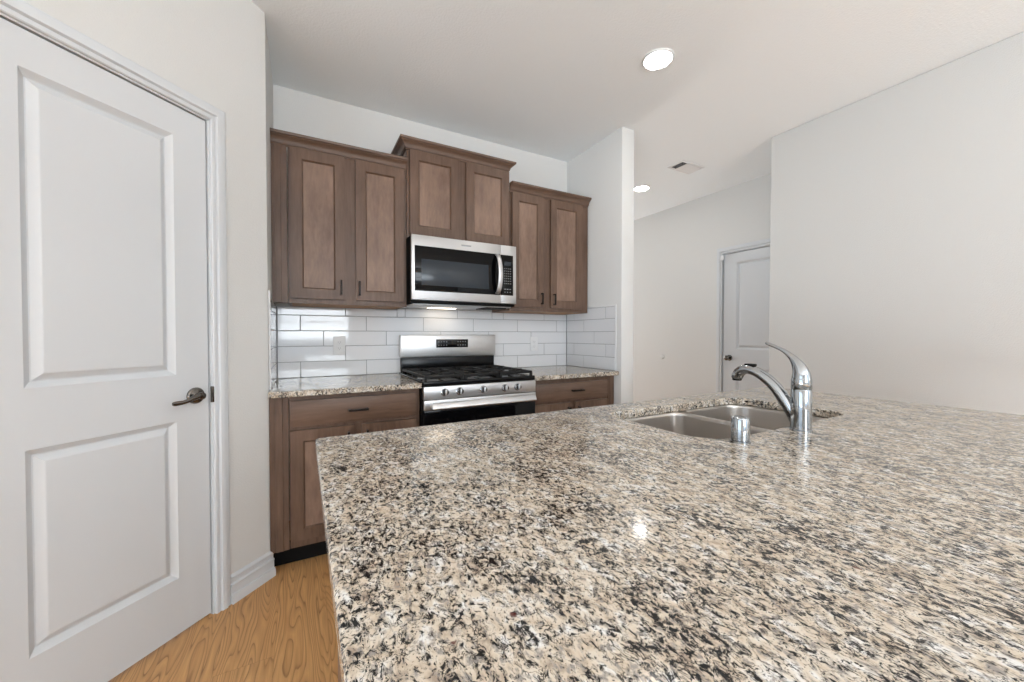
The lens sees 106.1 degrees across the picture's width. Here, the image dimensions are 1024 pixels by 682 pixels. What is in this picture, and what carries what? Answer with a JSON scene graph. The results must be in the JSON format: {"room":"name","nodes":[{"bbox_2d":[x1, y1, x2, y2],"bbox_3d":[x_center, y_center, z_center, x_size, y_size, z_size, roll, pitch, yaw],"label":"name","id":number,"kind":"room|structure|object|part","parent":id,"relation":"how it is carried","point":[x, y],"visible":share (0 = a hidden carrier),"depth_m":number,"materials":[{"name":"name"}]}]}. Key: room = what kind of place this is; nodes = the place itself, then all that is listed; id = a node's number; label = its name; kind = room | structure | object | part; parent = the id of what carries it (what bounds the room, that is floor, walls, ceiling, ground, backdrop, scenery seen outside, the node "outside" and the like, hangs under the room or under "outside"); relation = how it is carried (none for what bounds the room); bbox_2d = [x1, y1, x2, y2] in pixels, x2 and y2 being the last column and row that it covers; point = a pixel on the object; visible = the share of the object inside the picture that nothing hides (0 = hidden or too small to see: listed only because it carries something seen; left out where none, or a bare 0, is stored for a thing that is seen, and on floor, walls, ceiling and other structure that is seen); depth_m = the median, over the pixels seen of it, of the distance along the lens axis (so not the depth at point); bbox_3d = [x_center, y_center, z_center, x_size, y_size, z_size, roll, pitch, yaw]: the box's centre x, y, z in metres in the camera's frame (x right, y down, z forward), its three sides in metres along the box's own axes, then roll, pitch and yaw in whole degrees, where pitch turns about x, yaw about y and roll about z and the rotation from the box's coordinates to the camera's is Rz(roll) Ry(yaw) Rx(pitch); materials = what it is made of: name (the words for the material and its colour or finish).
{"room":"kitchen","nodes":[
{"label":"kitchen","id":0,"kind":"room"},
{"bbox_2d":[23,0,269,574],"bbox_3d":[-1.429,-0.203,1.290,0.120,2.743,1.265,0,1,16],"label":"wall","id":1,"kind":"structure","parent":0,"point":[212,50],"depth_m":1.73,"materials":[{"name":"white paint"}]},
{"bbox_2d":[0,17,213,681],"bbox_3d":[-1.355,0.124,1.317,0.088,2.065,0.648,0,1,16],"label":"door","id":2,"kind":"structure","parent":1,"relation":"in","point":[105,560],"depth_m":1.28,"materials":[{"name":"white wood"}]},
{"bbox_3d":[-1.266,0.227,1.513,0.026,0.040,0.124,0,1,16],"label":"lever","id":3,"kind":"part","parent":2,"relation":"part of","materials":[{"name":"silver metal"}]},
{"bbox_3d":[-1.276,0.222,1.565,0.030,0.066,0.066,0,1,16],"label":"handle","id":4,"kind":"part","parent":2,"relation":"part of","materials":[{"name":"silver metal"}]},
{"bbox_3d":[-1.265,0.225,1.626,0.015,0.067,0.007,0,1,16],"label":"strike plate","id":5,"kind":"part","parent":2,"relation":"part of","materials":[{"name":"silver metal"}]},
{"bbox_2d":[0,0,230,613],"bbox_3d":[-1.395,0.093,1.321,0.111,2.151,0.783,0,1,16],"label":"trim","id":6,"kind":"structure","parent":1,"relation":"attached to","point":[20,13],"depth_m":1.63,"materials":[{"name":"white wood"}]},
{"bbox_2d":[231,551,275,604],"bbox_3d":[-1.209,1.099,1.803,0.024,0.124,0.216,0,1,16],"label":"baseboard","id":7,"kind":"structure","parent":1,"relation":"attached to","point":[247,579],"depth_m":1.79,"materials":[{"name":"white wood"}]},
{"bbox_2d":[108,554,337,681],"bbox_3d":[-0.316,1.214,0.986,7.970,0.080,10.800,0,1,-29],"label":"floor","id":8,"kind":"structure","parent":0,"point":[284,630],"depth_m":1.49,"materials":[{"name":"brown wood"}]},
{"bbox_2d":[338,653,341,681],"bbox_3d":[0.619,0.729,1.183,2.058,0.882,0.746,0,1,-29],"label":"base cabinet","id":9,"kind":"object","parent":8,"relation":"on","point":[339,670],"visible":0.02,"depth_m":0.96,"materials":[{"name":"brown wood"}]},
{"bbox_2d":[315,387,1023,681],"bbox_3d":[0.680,0.274,1.060,2.148,0.030,1.093,0,1,-29],"label":"countertop","id":10,"kind":"structure","parent":9,"relation":"on","point":[883,541],"depth_m":0.50,"materials":[{"name":"stone"}]},
{"bbox_2d":[624,405,826,438],"bbox_3d":[0.753,0.384,1.349,0.827,0.199,0.465,0,1,-29],"label":"sink","id":11,"kind":"object","parent":10,"relation":"in","point":[710,422],"visible":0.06,"depth_m":1.51,"materials":[{"name":"silver metal"}]},
{"bbox_2d":[730,415,750,443],"bbox_3d":[0.587,0.226,0.991,0.047,0.067,0.047,0,1,-29],"label":"air gap","id":12,"kind":"object","parent":10,"relation":"on","point":[740,424],"visible":1,"depth_m":0.97,"materials":[{"name":"silver metal"}]},
{"bbox_2d":[731,342,812,432],"bbox_3d":[0.792,0.129,1.187,0.056,0.254,0.231,0,1,-29],"label":"kitchen faucet","id":13,"kind":"object","parent":10,"relation":"on","point":[797,406],"visible":1,"depth_m":1.11,"materials":[{"name":"silver metal"}]},
{"bbox_3d":[0.787,0.165,1.196,0.042,0.178,0.212,0,1,-29],"label":"spout","id":14,"kind":"part","parent":13,"relation":"part of","materials":[{"name":"silver metal"}]},
{"bbox_3d":[0.816,0.055,1.142,0.048,0.105,0.123,0,1,-29],"label":"lever","id":15,"kind":"part","parent":13,"relation":"part of","materials":[{"name":"silver metal"}]},
{"bbox_2d":[269,389,418,566],"bbox_3d":[-0.999,0.711,2.316,0.741,0.881,0.652,0,1,-29],"label":"base cabinet","id":16,"kind":"object","parent":8,"relation":"on","point":[297,532],"visible":0.54,"depth_m":1.97,"materials":[{"name":"brown wood"}]},
{"bbox_3d":[-0.980,0.728,2.001,0.294,0.558,0.020,0,1,-29],"label":"door","id":17,"kind":"part","parent":16,"relation":"part of","materials":[{"name":"brown wood"}]},
{"bbox_2d":[268,373,421,398],"bbox_3d":[-0.996,0.254,2.307,0.743,0.030,0.658,0,1,-29],"label":"countertop","id":18,"kind":"structure","parent":16,"relation":"on","point":[327,385],"depth_m":2.14,"materials":[{"name":"stone"}]},
{"bbox_3d":[-0.832,0.364,2.075,0.630,0.131,0.020,0,1,-29],"label":"drawer","id":19,"kind":"part","parent":16,"relation":"part of","materials":[{"name":"brown wood"}]},
{"bbox_3d":[-0.818,0.366,2.055,0.100,0.011,0.030,0,1,-29],"label":"handle","id":20,"kind":"part","parent":16,"relation":"part of","materials":[{"name":"black metal"}]},
{"bbox_3d":[-0.685,0.726,2.162,0.294,0.558,0.020,0,1,-29],"label":"door","id":21,"kind":"part","parent":16,"relation":"part of","materials":[{"name":"brown wood"}]},
{"bbox_2d":[399,335,536,426],"bbox_3d":[-0.312,0.552,2.627,0.751,1.190,0.715,0,1,-29],"label":"gas range","id":22,"kind":"object","parent":8,"relation":"on","point":[459,377],"visible":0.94,"depth_m":2.46,"materials":[{"name":"silver metal"}]},
{"bbox_3d":[-0.386,0.298,2.231,0.047,0.047,0.024,0,1,-29],"label":"knob","id":23,"kind":"part","parent":22,"relation":"part of","materials":[{"name":"silver metal"}]},
{"bbox_3d":[-0.305,0.297,2.275,0.047,0.047,0.024,0,1,-29],"label":"knob","id":24,"kind":"part","parent":22,"relation":"part of","materials":[{"name":"silver metal"}]},
{"bbox_2d":[399,368,534,386],"bbox_3d":[-0.329,0.230,2.649,0.747,0.051,0.649,0,1,-29],"label":"cooktop","id":25,"kind":"object","parent":22,"relation":"in","point":[429,377],"depth_m":2.43,"materials":[{"name":"black metal"}]},
{"bbox_3d":[-0.177,0.662,2.378,0.743,0.529,0.020,0,1,-29],"label":"oven door","id":26,"kind":"part","parent":22,"relation":"part of","materials":[{"name":"black glass"}]},
{"bbox_3d":[-0.177,0.298,2.373,0.747,0.074,0.024,0,1,-29],"label":"control panel","id":27,"kind":"part","parent":22,"relation":"part of","materials":[{"name":"silver metal"}]},
{"bbox_3d":[-0.155,0.367,2.337,0.686,0.037,0.060,0,1,-29],"label":"handle","id":28,"kind":"part","parent":22,"relation":"part of","materials":[{"name":"silver metal"}]},
{"bbox_3d":[-0.170,0.296,2.349,0.047,0.047,0.024,0,1,-29],"label":"knob","id":29,"kind":"part","parent":22,"relation":"part of","materials":[{"name":"silver metal"}]},
{"bbox_3d":[-0.040,0.295,2.420,0.047,0.047,0.024,0,1,-29],"label":"knob","id":30,"kind":"part","parent":22,"relation":"part of","materials":[{"name":"silver metal"}]},
{"bbox_3d":[0.040,0.294,2.463,0.047,0.047,0.024,0,1,-29],"label":"knob","id":31,"kind":"part","parent":22,"relation":"part of","materials":[{"name":"silver metal"}]},
{"bbox_2d":[534,376,613,412],"bbox_3d":[0.324,0.700,3.036,0.738,0.881,0.652,0,1,-29],"label":"base cabinet","id":32,"kind":"object","parent":8,"relation":"on","point":[572,393],"visible":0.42,"depth_m":2.76,"materials":[{"name":"brown wood"}]},
{"bbox_3d":[0.286,0.718,2.690,0.304,0.558,0.020,0,1,-29],"label":"door","id":33,"kind":"part","parent":32,"relation":"part of","materials":[{"name":"brown wood"}]},
{"bbox_2d":[507,365,618,380],"bbox_3d":[0.324,0.242,3.026,0.749,0.030,0.658,0,1,-29],"label":"countertop","id":34,"kind":"structure","parent":32,"relation":"on","point":[564,371],"depth_m":2.86,"materials":[{"name":"stone"}]},
{"bbox_3d":[0.436,0.357,2.766,0.646,0.123,0.020,0,1,-29],"label":"drawer","id":35,"kind":"part","parent":32,"relation":"part of","materials":[{"name":"brown wood"}]},
{"bbox_3d":[0.586,0.715,2.854,0.304,0.558,0.020,0,1,-29],"label":"door","id":36,"kind":"part","parent":32,"relation":"part of","materials":[{"name":"brown wood"}]},
{"bbox_2d":[265,20,274,492],"bbox_3d":[-1.391,-0.216,2.118,0.120,2.743,0.604,0,1,-29],"label":"wall","id":37,"kind":"structure","parent":0,"point":[268,73],"depth_m":2.01,"materials":[{"name":"white paint"}]},
{"bbox_2d":[268,290,276,389],"bbox_3d":[-1.337,-0.007,2.158,0.009,0.494,0.579,0,1,-29],"label":"tile backsplash","id":38,"kind":"structure","parent":37,"relation":"attached to","point":[272,308],"depth_m":2.04,"materials":[{"name":"white tile"}]},
{"bbox_3d":[-1.201,-0.003,1.908,0.009,0.494,0.010,0,1,-29],"label":"edge trim","id":39,"kind":"part","parent":38,"relation":"part of","materials":[{"name":"white plastic"}]},
{"bbox_2d":[273,85,566,507],"bbox_3d":[-0.552,-0.230,2.987,2.424,2.743,0.120,0,1,-29],"label":"wall","id":40,"kind":"structure","parent":0,"point":[294,111],"depth_m":2.67,"materials":[{"name":"white paint"}]},
{"bbox_2d":[270,128,407,309],"bbox_3d":[-1.071,-0.692,2.426,0.742,0.942,0.354,0,1,-29],"label":"upper cabinet","id":41,"kind":"object","parent":40,"relation":"attached to","point":[344,246],"visible":1,"depth_m":2.28,"materials":[{"name":"brown wood"}]},
{"bbox_3d":[-1.124,-0.668,2.242,0.284,0.845,0.020,0,1,-29],"label":"door","id":42,"kind":"part","parent":41,"relation":"part of","materials":[{"name":"brown wood"}]},
{"bbox_3d":[-0.999,-1.128,2.287,0.742,0.065,0.048,0,1,-29],"label":"crown","id":43,"kind":"part","parent":41,"relation":"part of","materials":[{"name":"brown wood"}]},
{"bbox_3d":[-1.010,-0.317,2.281,0.011,0.088,0.030,0,1,-29],"label":"handle","id":44,"kind":"part","parent":41,"relation":"part of","materials":[{"name":"black metal"}]},
{"bbox_3d":[-1.051,-0.229,2.480,0.630,0.014,0.279,0,1,-29],"label":"panel","id":45,"kind":"part","parent":41,"relation":"part of","materials":[{"name":"brown wood"}]},
{"bbox_3d":[-0.922,-0.318,2.329,0.011,0.088,0.030,0,1,-29],"label":"handle","id":46,"kind":"part","parent":41,"relation":"part of","materials":[{"name":"black metal"}]},
{"bbox_3d":[-0.822,-0.671,2.406,0.288,0.845,0.020,0,1,-29],"label":"door","id":47,"kind":"part","parent":41,"relation":"part of","materials":[{"name":"brown wood"}]},
{"bbox_2d":[276,306,566,378],"bbox_3d":[-0.491,-0.005,2.951,2.252,0.466,0.008,0,1,-29],"label":"tile backsplash","id":48,"kind":"structure","parent":40,"relation":"attached to","point":[305,335],"depth_m":2.72,"materials":[{"name":"white tile"}]},
{"bbox_2d":[333,336,344,353],"bbox_3d":[-1.156,0.029,2.579,0.074,0.120,0.009,0,1,-29],"label":"wall outlet","id":49,"kind":"object","parent":48,"relation":"attached to","point":[338,341],"visible":1,"depth_m":2.58,"materials":[{"name":"white plastic"}]},
{"bbox_2d":[530,337,537,350],"bbox_3d":[0.191,0.025,3.313,0.074,0.120,0.009,0,1,-29],"label":"wall outlet","id":50,"kind":"object","parent":48,"relation":"attached to","point":[533,340],"visible":1,"depth_m":3.31,"materials":[{"name":"white plastic"}]},
{"bbox_2d":[391,134,515,245],"bbox_3d":[-0.419,-0.991,2.775,0.834,0.628,0.356,0,1,-29],"label":"upper cabinet","id":51,"kind":"object","parent":40,"relation":"attached to","point":[452,192],"visible":0.75,"depth_m":2.62,"materials":[{"name":"brown wood"}]},
{"bbox_3d":[-0.513,-0.963,2.564,0.334,0.538,0.020,0,1,-29],"label":"door","id":52,"kind":"part","parent":51,"relation":"part of","materials":[{"name":"brown wood"}]},
{"bbox_3d":[-0.355,-0.960,2.673,0.752,0.569,0.018,0,1,-29],"label":"frame","id":53,"kind":"part","parent":51,"relation":"part of","materials":[{"name":"brown wood"}]},
{"bbox_3d":[-0.419,-1.272,2.771,0.834,0.065,0.356,0,1,-29],"label":"crown","id":54,"kind":"part","parent":51,"relation":"part of","materials":[{"name":"brown wood"}]},
{"bbox_2d":[404,234,515,310],"bbox_3d":[-0.386,-0.452,2.736,0.746,0.440,0.466,0,1,-29],"label":"microwave","id":55,"kind":"object","parent":51,"relation":"attached to","point":[442,273],"visible":0.98,"depth_m":2.55,"materials":[{"name":"silver metal"}]},
{"bbox_3d":[-0.345,-0.460,2.547,0.598,0.283,0.004,0,1,-29],"label":"door glass","id":56,"kind":"part","parent":55,"relation":"part of","materials":[{"name":"black glass"}]},
{"bbox_3d":[-0.089,-0.463,2.659,0.033,0.278,0.051,-1,1,-43],"label":"handle","id":57,"kind":"part","parent":55,"relation":"part of","materials":[{"name":"silver metal"}]},
{"bbox_3d":[-0.030,-0.468,2.731,0.126,0.408,0.022,0,1,-29],"label":"control panel","id":58,"kind":"part","parent":55,"relation":"part of","materials":[{"name":"silver metal"}]},
{"bbox_3d":[-0.173,-0.966,2.749,0.332,0.538,0.020,0,1,-29],"label":"door","id":59,"kind":"part","parent":51,"relation":"part of","materials":[{"name":"brown wood"}]},
{"bbox_2d":[492,181,590,314],"bbox_3d":[0.244,-0.703,3.143,0.738,0.942,0.354,0,1,-29],"label":"upper cabinet","id":60,"kind":"object","parent":40,"relation":"attached to","point":[548,228],"visible":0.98,"depth_m":3.02,"materials":[{"name":"brown wood"}]},
{"bbox_3d":[0.122,-0.679,2.921,0.278,0.845,0.020,0,1,-29],"label":"door","id":61,"kind":"part","parent":60,"relation":"part of","materials":[{"name":"brown wood"}]},
{"bbox_3d":[0.230,-0.240,3.177,0.706,0.014,0.279,0,1,-29],"label":"panel","id":62,"kind":"part","parent":60,"relation":"part of","materials":[{"name":"brown wood"}]},
{"bbox_3d":[0.316,-1.139,3.004,0.738,0.065,0.048,0,1,-29],"label":"crown","id":63,"kind":"part","parent":60,"relation":"part of","materials":[{"name":"brown wood"}]},
{"bbox_3d":[0.435,-0.681,3.091,0.308,0.845,0.020,0,1,-29],"label":"door","id":64,"kind":"part","parent":60,"relation":"part of","materials":[{"name":"brown wood"}]},
{"bbox_2d":[567,127,633,403],"bbox_3d":[-0.051,-0.256,4.626,0.125,2.743,3.880,0,1,-29],"label":"wall partition","id":65,"kind":"structure","parent":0,"point":[603,173],"depth_m":2.96,"materials":[{"name":"white paint"}]},
{"bbox_2d":[567,305,616,370],"bbox_3d":[0.645,-0.029,3.211,0.009,0.505,0.626,0,1,-29],"label":"tile backsplash","id":66,"kind":"structure","parent":65,"relation":"attached to","point":[591,335],"depth_m":3.16,"materials":[{"name":"white tile"}]},
{"bbox_3d":[0.715,-0.274,3.078,0.009,0.011,0.310,0,1,-29],"label":"edge trim","id":67,"kind":"part","parent":66,"relation":"part of","materials":[{"name":"white plastic"}]},
{"bbox_3d":[0.792,-0.025,2.941,0.009,0.505,0.012,0,1,-29],"label":"edge trim","id":68,"kind":"part","parent":66,"relation":"part of","materials":[{"name":"white plastic"}]},
{"bbox_2d":[251,0,1023,219],"bbox_3d":[-0.316,-1.619,0.941,7.970,0.100,10.800,0,1,-29],"label":"ceiling","id":69,"kind":"structure","parent":0,"point":[554,79],"depth_m":2.18,"materials":[{"name":"white paint"}]},
{"bbox_2d":[634,185,649,191],"bbox_3d":[1.370,-1.613,4.076,0.172,0.010,0.172,0,1,-29],"label":"recessed light","id":70,"kind":"object","parent":69,"relation":"in","point":[640,188],"visible":0.95,"depth_m":4.07,"materials":[{"name":"white plastic"}]},
{"bbox_2d":[634,186,648,190],"bbox_3d":[1.370,-1.615,4.076,0.146,0.006,0.146,0,1,-29],"label":"diffuser","id":71,"kind":"object","parent":70,"relation":"attached to","point":[638,188],"depth_m":4.07,"materials":[{"name":"white plastic"}]},
{"bbox_2d":[642,48,674,70],"bbox_3d":[0.822,-1.583,2.170,0.172,0.010,0.172,0,1,-29],"label":"recessed light","id":72,"kind":"object","parent":69,"relation":"in","point":[657,59],"visible":1,"depth_m":2.16,"materials":[{"name":"white plastic"}]},
{"bbox_2d":[644,51,671,68],"bbox_3d":[0.822,-1.585,2.170,0.146,0.006,0.146,0,1,-29],"label":"diffuser","id":73,"kind":"object","parent":72,"relation":"attached to","point":[653,59],"depth_m":2.16,"materials":[{"name":"white plastic"}]},
{"bbox_2d":[667,160,704,173],"bbox_3d":[1.612,-1.605,3.569,0.300,0.012,0.170,0,1,-29],"label":"ceiling vent","id":74,"kind":"object","parent":69,"relation":"in","point":[683,166],"visible":1,"depth_m":3.56,"materials":[{"name":"white plastic"}]},
{"bbox_2d":[633,173,770,401],"bbox_3d":[1.648,-0.268,5.396,0.120,2.743,4.492,0,1,-29],"label":"wall","id":75,"kind":"structure","parent":0,"point":[675,277],"depth_m":4.55,"materials":[{"name":"white paint"}]},
{"bbox_2d":[716,238,769,392],"bbox_3d":[2.473,0.069,3.833,0.111,2.119,0.878,0,1,-29],"label":"trim","id":76,"kind":"structure","parent":75,"relation":"attached to","point":[766,242],"depth_m":4.15,"materials":[{"name":"white wood"}]},
{"bbox_2d":[723,246,769,391],"bbox_3d":[2.431,0.100,3.811,0.104,2.033,0.730,0,1,-29],"label":"door","id":77,"kind":"structure","parent":75,"relation":"in","point":[746,273],"depth_m":3.93,"materials":[{"name":"white wood"}]},
{"bbox_3d":[2.274,0.178,4.065,0.069,0.062,0.062,0,1,-29],"label":"knob","id":78,"kind":"part","parent":77,"relation":"part of","materials":[{"name":"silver metal"}]},
{"bbox_2d":[769,31,1023,414],"bbox_3d":[3.810,-0.193,0.653,0.820,2.743,5.908,0,1,-29],"label":"wall","id":79,"kind":"structure","parent":0,"point":[897,227],"depth_m":2.34,"materials":[{"name":"white paint"}]}
]}

